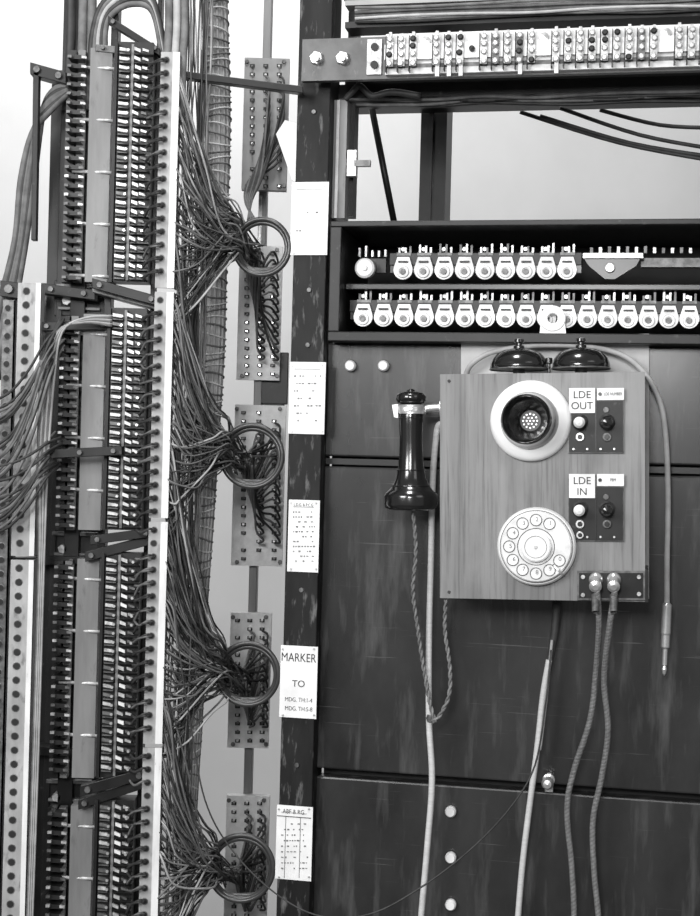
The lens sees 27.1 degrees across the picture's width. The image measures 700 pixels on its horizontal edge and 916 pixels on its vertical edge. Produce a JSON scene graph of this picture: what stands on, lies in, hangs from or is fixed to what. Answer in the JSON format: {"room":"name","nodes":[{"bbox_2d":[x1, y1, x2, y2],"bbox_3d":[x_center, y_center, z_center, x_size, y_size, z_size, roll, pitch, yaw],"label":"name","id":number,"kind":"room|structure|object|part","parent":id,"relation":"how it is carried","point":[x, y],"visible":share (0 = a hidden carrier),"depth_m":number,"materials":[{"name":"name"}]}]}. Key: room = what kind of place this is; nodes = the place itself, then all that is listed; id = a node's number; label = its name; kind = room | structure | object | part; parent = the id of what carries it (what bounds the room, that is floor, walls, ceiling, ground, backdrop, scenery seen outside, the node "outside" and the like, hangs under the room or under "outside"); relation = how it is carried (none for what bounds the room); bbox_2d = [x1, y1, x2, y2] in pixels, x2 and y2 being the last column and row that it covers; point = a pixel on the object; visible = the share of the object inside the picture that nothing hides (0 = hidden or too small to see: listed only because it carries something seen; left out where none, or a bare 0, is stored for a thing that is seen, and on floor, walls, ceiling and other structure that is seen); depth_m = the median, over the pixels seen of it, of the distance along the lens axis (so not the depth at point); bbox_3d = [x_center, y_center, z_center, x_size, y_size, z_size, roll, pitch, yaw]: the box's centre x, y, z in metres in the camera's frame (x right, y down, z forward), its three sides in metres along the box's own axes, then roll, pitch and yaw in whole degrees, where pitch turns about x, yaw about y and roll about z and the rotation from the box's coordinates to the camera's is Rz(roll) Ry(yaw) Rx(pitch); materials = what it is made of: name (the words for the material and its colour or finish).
{"room":"telephone exchange room","nodes":[
{"label":"telephone exchange room","id":0,"kind":"room"},
{"bbox_2d":[0,0,699,915],"bbox_3d":[0.006,-0.250,3.250,6.000,3.400,0.100,1,0,0],"label":"wall","id":1,"kind":"structure","parent":0,"point":[506,165],"depth_m":3.20,"materials":[{"name":"paint"}]},
{"bbox_3d":[-0.039,1.499,1.050,6.000,0.100,4.500,1,0,0],"label":"floor","id":2,"kind":"structure","parent":0,"visible":0},
{"bbox_2d":[0,0,302,915],"bbox_3d":[-0.234,0.444,1.507,0.314,1.999,0.119,1,0,19],"label":"frame","id":3,"kind":"object","parent":2,"relation":"on","point":[61,299],"visible":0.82,"depth_m":1.55,"materials":[{"name":"paint"}]},
{"bbox_2d":[0,300,17,915],"bbox_3d":[-0.367,0.201,1.530,0.013,0.734,0.021,1,0,0],"label":"strip","id":4,"kind":"object","parent":3,"relation":"attached to","point":[9,325],"visible":0.68,"depth_m":1.52,"materials":[{"name":"white metal"}]},
{"bbox_2d":[2,559,37,915],"bbox_3d":[-0.343,0.331,1.500,0.024,0.453,0.021,1,0,0],"label":"strip","id":5,"kind":"object","parent":3,"relation":"attached to","point":[23,575],"visible":1,"depth_m":1.49,"materials":[{"name":"metal"}]},
{"bbox_2d":[11,283,44,555],"bbox_3d":[-0.333,-0.040,1.500,0.024,0.281,0.021,1,0,0],"label":"strip","id":6,"kind":"object","parent":3,"relation":"attached to","point":[31,296],"visible":0.59,"depth_m":1.49,"materials":[{"name":"metal"}]},
{"bbox_2d":[0,84,111,915],"bbox_3d":[-0.332,0.070,1.501,0.164,0.933,0.076,1,0,21],"label":"cables","id":7,"kind":"object","parent":3,"relation":"attached to","point":[46,367],"visible":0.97,"depth_m":1.48,"materials":[{"name":"plastic"}]},
{"bbox_2d":[45,795,137,915],"bbox_3d":[-0.275,0.463,1.515,0.104,0.220,0.048,1,0,13],"label":"block","id":8,"kind":"object","parent":3,"relation":"attached to","point":[99,847],"visible":0.98,"depth_m":1.51,"materials":[{"name":"paint"}]},
{"bbox_2d":[49,551,143,777],"bbox_3d":[-0.269,0.218,1.515,0.104,0.241,0.048,1,0,13],"label":"block","id":9,"kind":"object","parent":3,"relation":"attached to","point":[102,746],"visible":1,"depth_m":1.51,"materials":[{"name":"paint"}]},
{"bbox_2d":[55,308,149,529],"bbox_3d":[-0.262,-0.040,1.515,0.104,0.234,0.048,1,0,13],"label":"block","id":10,"kind":"object","parent":3,"relation":"attached to","point":[112,370],"visible":0.97,"depth_m":1.51,"materials":[{"name":"paint"}]},
{"bbox_2d":[62,42,156,284],"bbox_3d":[-0.255,-0.307,1.515,0.104,0.250,0.048,1,0,13],"label":"block","id":11,"kind":"object","parent":3,"relation":"attached to","point":[117,175],"visible":1,"depth_m":1.51,"materials":[{"name":"paint"}]},
{"bbox_2d":[125,58,166,915],"bbox_3d":[-0.210,0.075,1.474,0.013,0.962,0.036,1,0,-41],"label":"strip","id":12,"kind":"object","parent":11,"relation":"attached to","point":[154,339],"visible":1,"depth_m":1.46,"materials":[{"name":"plastic"}]},
{"bbox_2d":[61,0,164,110],"bbox_3d":[-0.249,-0.452,1.535,0.118,0.165,0.031,1,0,17],"label":"cable bend","id":13,"kind":"object","parent":3,"relation":"attached to","point":[86,22],"visible":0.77,"depth_m":1.53,"materials":[{"name":"rubber"}]},
{"bbox_2d":[139,744,163,915],"bbox_3d":[-0.203,0.422,1.480,0.019,0.256,0.021,1,0,0],"label":"strip","id":14,"kind":"object","parent":3,"relation":"attached to","point":[151,791],"visible":1,"depth_m":1.47,"materials":[{"name":"metal"}]},
{"bbox_2d":[143,521,169,743],"bbox_3d":[-0.197,0.177,1.480,0.019,0.225,0.021,1,0,0],"label":"strip","id":15,"kind":"object","parent":3,"relation":"attached to","point":[158,540],"visible":1,"depth_m":1.47,"materials":[{"name":"metal"}]},
{"bbox_2d":[149,292,175,517],"bbox_3d":[-0.191,-0.054,1.480,0.019,0.229,0.021,1,0,0],"label":"strip","id":16,"kind":"object","parent":3,"relation":"attached to","point":[164,301],"visible":1,"depth_m":1.47,"materials":[{"name":"metal"}]},
{"bbox_2d":[155,52,181,289],"bbox_3d":[-0.185,-0.292,1.480,0.019,0.240,0.021,1,0,0],"label":"strip","id":17,"kind":"object","parent":3,"relation":"attached to","point":[172,66],"visible":1,"depth_m":1.47,"materials":[{"name":"metal"}]},
{"bbox_2d":[162,0,212,915],"bbox_3d":[-0.179,-0.003,1.508,0.055,1.052,0.065,1,0,0],"label":"wires","id":18,"kind":"object","parent":3,"relation":"attached to","point":[179,36],"visible":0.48,"depth_m":1.50,"materials":[{"name":"plastic"}]},
{"bbox_2d":[157,687,241,915],"bbox_3d":[-0.152,0.386,1.540,0.046,0.307,0.173,1,0,22],"label":"harness","id":19,"kind":"object","parent":3,"relation":"attached to","point":[201,852],"visible":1,"depth_m":1.49,"materials":[{"name":"plastic"}]},
{"bbox_2d":[163,430,249,757],"bbox_3d":[-0.143,0.139,1.540,0.050,0.340,0.174,1,0,24],"label":"harness","id":20,"kind":"object","parent":3,"relation":"attached to","point":[178,546],"visible":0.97,"depth_m":1.49,"materials":[{"name":"plastic"}]},
{"bbox_2d":[171,560,551,915],"bbox_3d":[0.004,0.280,1.423,0.379,0.347,0.024,1,0,7],"label":"loose wire","id":21,"kind":"object","parent":20,"relation":"attached to","point":[529,778],"visible":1,"depth_m":1.43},
{"bbox_2d":[184,0,231,913],"bbox_3d":[-0.157,0.011,1.575,0.039,1.109,0.042,1,0,-8],"label":"cable","id":22,"kind":"object","parent":3,"relation":"attached to","point":[220,109],"visible":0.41,"depth_m":1.57,"materials":[{"name":"metal"}]},
{"bbox_2d":[168,236,251,535],"bbox_3d":[-0.139,-0.077,1.541,0.046,0.314,0.172,1,0,23],"label":"harness","id":23,"kind":"object","parent":3,"relation":"attached to","point":[185,352],"visible":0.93,"depth_m":1.49,"materials":[{"name":"plastic"}]},
{"bbox_2d":[172,75,264,343],"bbox_3d":[-0.131,-0.254,1.540,0.047,0.280,0.176,1,0,26],"label":"harness","id":24,"kind":"object","parent":3,"relation":"attached to","point":[227,226],"visible":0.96,"depth_m":1.49,"materials":[{"name":"plastic"}]},
{"bbox_2d":[243,0,288,793],"bbox_3d":[-0.109,0.397,1.777,0.041,2.101,0.030,1,0,0],"label":"rail","id":25,"kind":"object","parent":2,"relation":"on","point":[265,392],"visible":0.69,"depth_m":1.76,"materials":[{"name":"metal"}]},
{"bbox_2d":[224,793,269,915],"bbox_3d":[-0.125,0.489,1.750,0.052,0.162,0.024,1,0,0],"label":"block","id":26,"kind":"object","parent":25,"relation":"attached to","point":[238,805],"visible":0.58,"depth_m":1.75,"materials":[{"name":"silver metal"}]},
{"bbox_2d":[228,813,265,911],"bbox_3d":[-0.116,0.483,1.669,0.031,0.120,0.141,1,0,4],"label":"wires","id":27,"kind":"object","parent":26,"relation":"hanging from","point":[246,856],"visible":0.7,"depth_m":1.70,"materials":[{"name":"plastic"}]},
{"bbox_2d":[227,611,271,747],"bbox_3d":[-0.121,0.269,1.750,0.050,0.163,0.024,1,0,0],"label":"block","id":28,"kind":"object","parent":25,"relation":"attached to","point":[240,735],"visible":0.63,"depth_m":1.75,"materials":[{"name":"silver metal"}]},
{"bbox_2d":[235,630,268,727],"bbox_3d":[-0.112,0.265,1.669,0.030,0.118,0.140,1,0,2],"label":"wires","id":29,"kind":"object","parent":28,"relation":"hanging from","point":[250,666],"visible":0.75,"depth_m":1.70,"materials":[{"name":"plastic"}]},
{"bbox_2d":[231,404,286,566],"bbox_3d":[-0.110,0.033,1.750,0.062,0.194,0.024,1,0,0],"label":"block","id":30,"kind":"object","parent":25,"relation":"attached to","point":[246,550],"visible":0.73,"depth_m":1.75,"materials":[{"name":"silver metal"}]},
{"bbox_2d":[239,422,280,543],"bbox_3d":[-0.105,0.030,1.669,0.038,0.147,0.142,1,0,7],"label":"wires","id":31,"kind":"object","parent":30,"relation":"hanging from","point":[249,463],"visible":0.81,"depth_m":1.70,"materials":[{"name":"plastic"}]},
{"bbox_2d":[236,246,282,380],"bbox_3d":[-0.109,-0.175,1.750,0.052,0.162,0.024,1,0,0],"label":"block","id":32,"kind":"object","parent":25,"relation":"attached to","point":[249,367],"visible":0.7,"depth_m":1.75,"materials":[{"name":"silver metal"}]},
{"bbox_2d":[246,247,278,360],"bbox_3d":[-0.106,-0.180,1.670,0.033,0.128,0.141,1,0,9],"label":"wires","id":33,"kind":"object","parent":32,"relation":"hanging from","point":[255,286],"visible":0.9,"depth_m":1.70,"materials":[{"name":"plastic"}]},
{"bbox_2d":[241,57,289,191],"bbox_3d":[-0.102,-0.403,1.750,0.054,0.159,0.024,1,0,0],"label":"block","id":34,"kind":"object","parent":25,"relation":"attached to","point":[254,111],"visible":0.64,"depth_m":1.75,"materials":[{"name":"grey paint"}]},
{"bbox_2d":[244,75,284,219],"bbox_3d":[-0.106,-0.357,1.650,0.039,0.205,0.181,1,0,7],"label":"wires","id":35,"kind":"object","parent":34,"relation":"hanging from","point":[252,185],"visible":0.92,"depth_m":1.70,"materials":[{"name":"plastic"}]},
{"bbox_2d":[207,0,341,915],"bbox_3d":[-0.094,0.441,1.545,0.113,2.013,0.057,1,0,12],"label":"upright","id":36,"kind":"object","parent":2,"relation":"on","point":[319,19],"depth_m":1.52,"materials":[{"name":"black metal"}]},
{"bbox_3d":[-0.115,0.433,1.533,0.075,0.075,0.017,1,0,6],"label":"cable coil","id":37,"kind":"part","parent":36,"relation":"part of","materials":[{"name":"grey metal"}]},
{"bbox_3d":[-0.107,0.228,1.533,0.071,0.070,0.017,1,0,6],"label":"cable coil","id":38,"kind":"part","parent":36,"relation":"part of","materials":[{"name":"grey metal"}]},
{"bbox_3d":[-0.103,-0.002,1.533,0.071,0.070,0.017,1,0,6],"label":"cable coil","id":39,"kind":"part","parent":36,"relation":"part of","materials":[{"name":"grey plastic"}]},
{"bbox_3d":[-0.093,-0.223,1.533,0.065,0.064,0.017,1,0,7],"label":"cable coil","id":40,"kind":"part","parent":36,"relation":"part of","materials":[{"name":"grey plastic"}]},
{"bbox_2d":[276,120,296,180],"bbox_3d":[-0.069,-0.335,1.581,0.025,0.067,0.001,1,0,0],"label":"paper tag","id":41,"kind":"object","parent":36,"relation":"attached to","point":[286,135],"visible":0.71,"depth_m":1.58,"materials":[{"name":"white paper"}]},
{"bbox_2d":[275,804,312,880],"bbox_3d":[-0.059,0.403,1.518,0.039,0.077,0.002,1,0,12],"label":"label card","id":42,"kind":"object","parent":36,"relation":"attached to","point":[294,826],"visible":1,"depth_m":1.52,"materials":[{"name":"paper"}]},
{"bbox_2d":[279,645,317,718],"bbox_3d":[-0.054,0.235,1.518,0.040,0.075,0.002,1,0,12],"label":"label card","id":43,"kind":"object","parent":36,"relation":"attached to","point":[299,664],"visible":1,"depth_m":1.52,"materials":[{"name":"paper"}]},
{"bbox_2d":[287,500,319,572],"bbox_3d":[-0.049,0.082,1.518,0.033,0.075,0.002,1,0,12],"label":"label card","id":44,"kind":"object","parent":36,"relation":"attached to","point":[304,515],"visible":1,"depth_m":1.52,"materials":[{"name":"paper"}]},
{"bbox_2d":[288,362,325,433],"bbox_3d":[-0.045,-0.063,1.518,0.039,0.075,0.002,1,0,12],"label":"label card","id":45,"kind":"object","parent":36,"relation":"attached to","point":[307,381],"visible":1,"depth_m":1.52,"materials":[{"name":"paper"}]},
{"bbox_2d":[290,182,328,254],"bbox_3d":[-0.043,-0.251,1.519,0.040,0.076,0.003,1,0,12],"label":"label card","id":46,"kind":"object","parent":36,"relation":"attached to","point":[310,200],"visible":1,"depth_m":1.52,"materials":[{"name":"paper"}]},
{"bbox_2d":[301,22,699,82],"bbox_3d":[0.209,-0.401,1.445,0.526,0.046,0.050,1,0,12],"label":"strip","id":47,"kind":"object","parent":36,"relation":"attached to","point":[651,49],"visible":1,"depth_m":1.44,"materials":[{"name":"metal"}]},
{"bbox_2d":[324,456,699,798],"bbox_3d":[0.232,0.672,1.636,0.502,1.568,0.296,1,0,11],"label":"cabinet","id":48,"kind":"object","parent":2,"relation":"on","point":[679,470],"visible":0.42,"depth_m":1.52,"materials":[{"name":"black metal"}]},
{"bbox_2d":[313,773,699,915],"bbox_3d":[0.197,0.899,1.492,0.503,1.112,0.029,1,0,12],"label":"panel","id":49,"kind":"object","parent":48,"relation":"attached to","point":[370,831],"depth_m":1.50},
{"bbox_2d":[317,466,699,793],"bbox_3d":[0.217,0.175,1.497,0.503,0.320,0.020,1,0,12],"label":"panel","id":50,"kind":"object","parent":48,"relation":"attached to","point":[372,716],"depth_m":1.50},
{"bbox_2d":[325,343,699,465],"bbox_3d":[0.222,-0.056,1.492,0.503,0.120,0.029,1,0,12],"label":"panel","id":51,"kind":"object","parent":48,"relation":"attached to","point":[364,381],"depth_m":1.52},
{"bbox_2d":[328,218,699,346],"bbox_3d":[0.237,-0.177,1.535,0.496,0.125,0.160,1,0,11],"label":"shelf","id":52,"kind":"object","parent":48,"relation":"on","point":[346,237],"depth_m":1.51,"materials":[{"name":"paint"}]},
{"bbox_2d":[332,0,699,220],"bbox_3d":[0.237,-0.399,1.628,0.544,0.302,0.340,1,0,11],"label":"overhead framework","id":53,"kind":"object","parent":52,"relation":"on","point":[436,122],"visible":0.67,"depth_m":1.53,"materials":[{"name":"grey metal"}]},
{"bbox_2d":[343,0,699,160],"bbox_3d":[0.271,-0.391,1.520,0.567,0.136,0.165,1,0,12],"label":"overhead cable","id":54,"kind":"object","parent":53,"relation":"attached to","point":[505,8],"depth_m":1.49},
{"bbox_3d":[0.218,-0.153,1.498,0.442,0.039,0.032,1,0,11],"label":"key strip","id":55,"kind":"part","parent":52,"relation":"part of","materials":[{"name":"white plastic"}]},
{"bbox_3d":[0.211,-0.203,1.504,0.413,0.039,0.043,1,0,12],"label":"key strip","id":56,"kind":"part","parent":52,"relation":"part of","materials":[{"name":"white plastic"}]},
{"bbox_2d":[392,306,648,613],"bbox_3d":[0.169,-0.005,1.437,0.265,0.308,0.122,0,0,11],"label":"wall telephone","id":57,"kind":"object","parent":48,"relation":"attached to","point":[544,452],"visible":0.99,"depth_m":1.40,"materials":[{"name":"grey wood"}]},
{"bbox_2d":[384,389,437,510],"bbox_3d":[0.061,-0.009,1.462,0.054,0.122,0.054,0,0,12],"label":"receiver","id":58,"kind":"object","parent":57,"relation":"attached to","point":[410,490],"visible":0.98,"depth_m":1.45,"materials":[{"name":"black plastic"}]},
{"bbox_2d":[411,421,452,915],"bbox_3d":[0.078,0.278,1.475,0.047,0.632,0.032,1,0,-4],"label":"cord","id":59,"kind":"object","parent":57,"relation":"attached to","point":[431,718],"visible":0.98,"depth_m":1.47,"materials":[{"name":"grey fabric"}]},
{"bbox_2d":[515,601,561,915],"bbox_3d":[0.187,0.347,1.463,0.043,0.405,0.012,1,0,9],"label":"cord","id":60,"kind":"object","parent":57,"relation":"hanging from","point":[556,606],"visible":0.84,"depth_m":1.46,"materials":[{"name":"fabric"}]},
{"bbox_2d":[464,343,671,674],"bbox_3d":[0.217,0.049,1.463,0.215,0.330,0.012,1,0,14],"label":"cord","id":61,"kind":"object","parent":57,"relation":"attached to","point":[666,614],"visible":0.94,"depth_m":1.44,"materials":[{"name":"fabric"}]},
{"bbox_2d":[564,591,617,915],"bbox_3d":[0.231,0.347,1.411,0.044,0.449,0.077,1,0,8],"label":"braided cord","id":62,"kind":"object","parent":57,"relation":"hanging from","point":[598,637],"visible":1,"depth_m":1.44,"materials":[{"name":"grey fabric"}]},
{"bbox_2d":[541,773,554,791],"bbox_3d":[0.201,0.333,1.475,0.012,0.019,0.028,1,0,12],"label":"screw","id":63,"kind":"object","parent":48,"relation":"attached to","point":[548,780],"visible":1,"depth_m":1.47,"materials":[{"name":"silver metal"}]}
]}

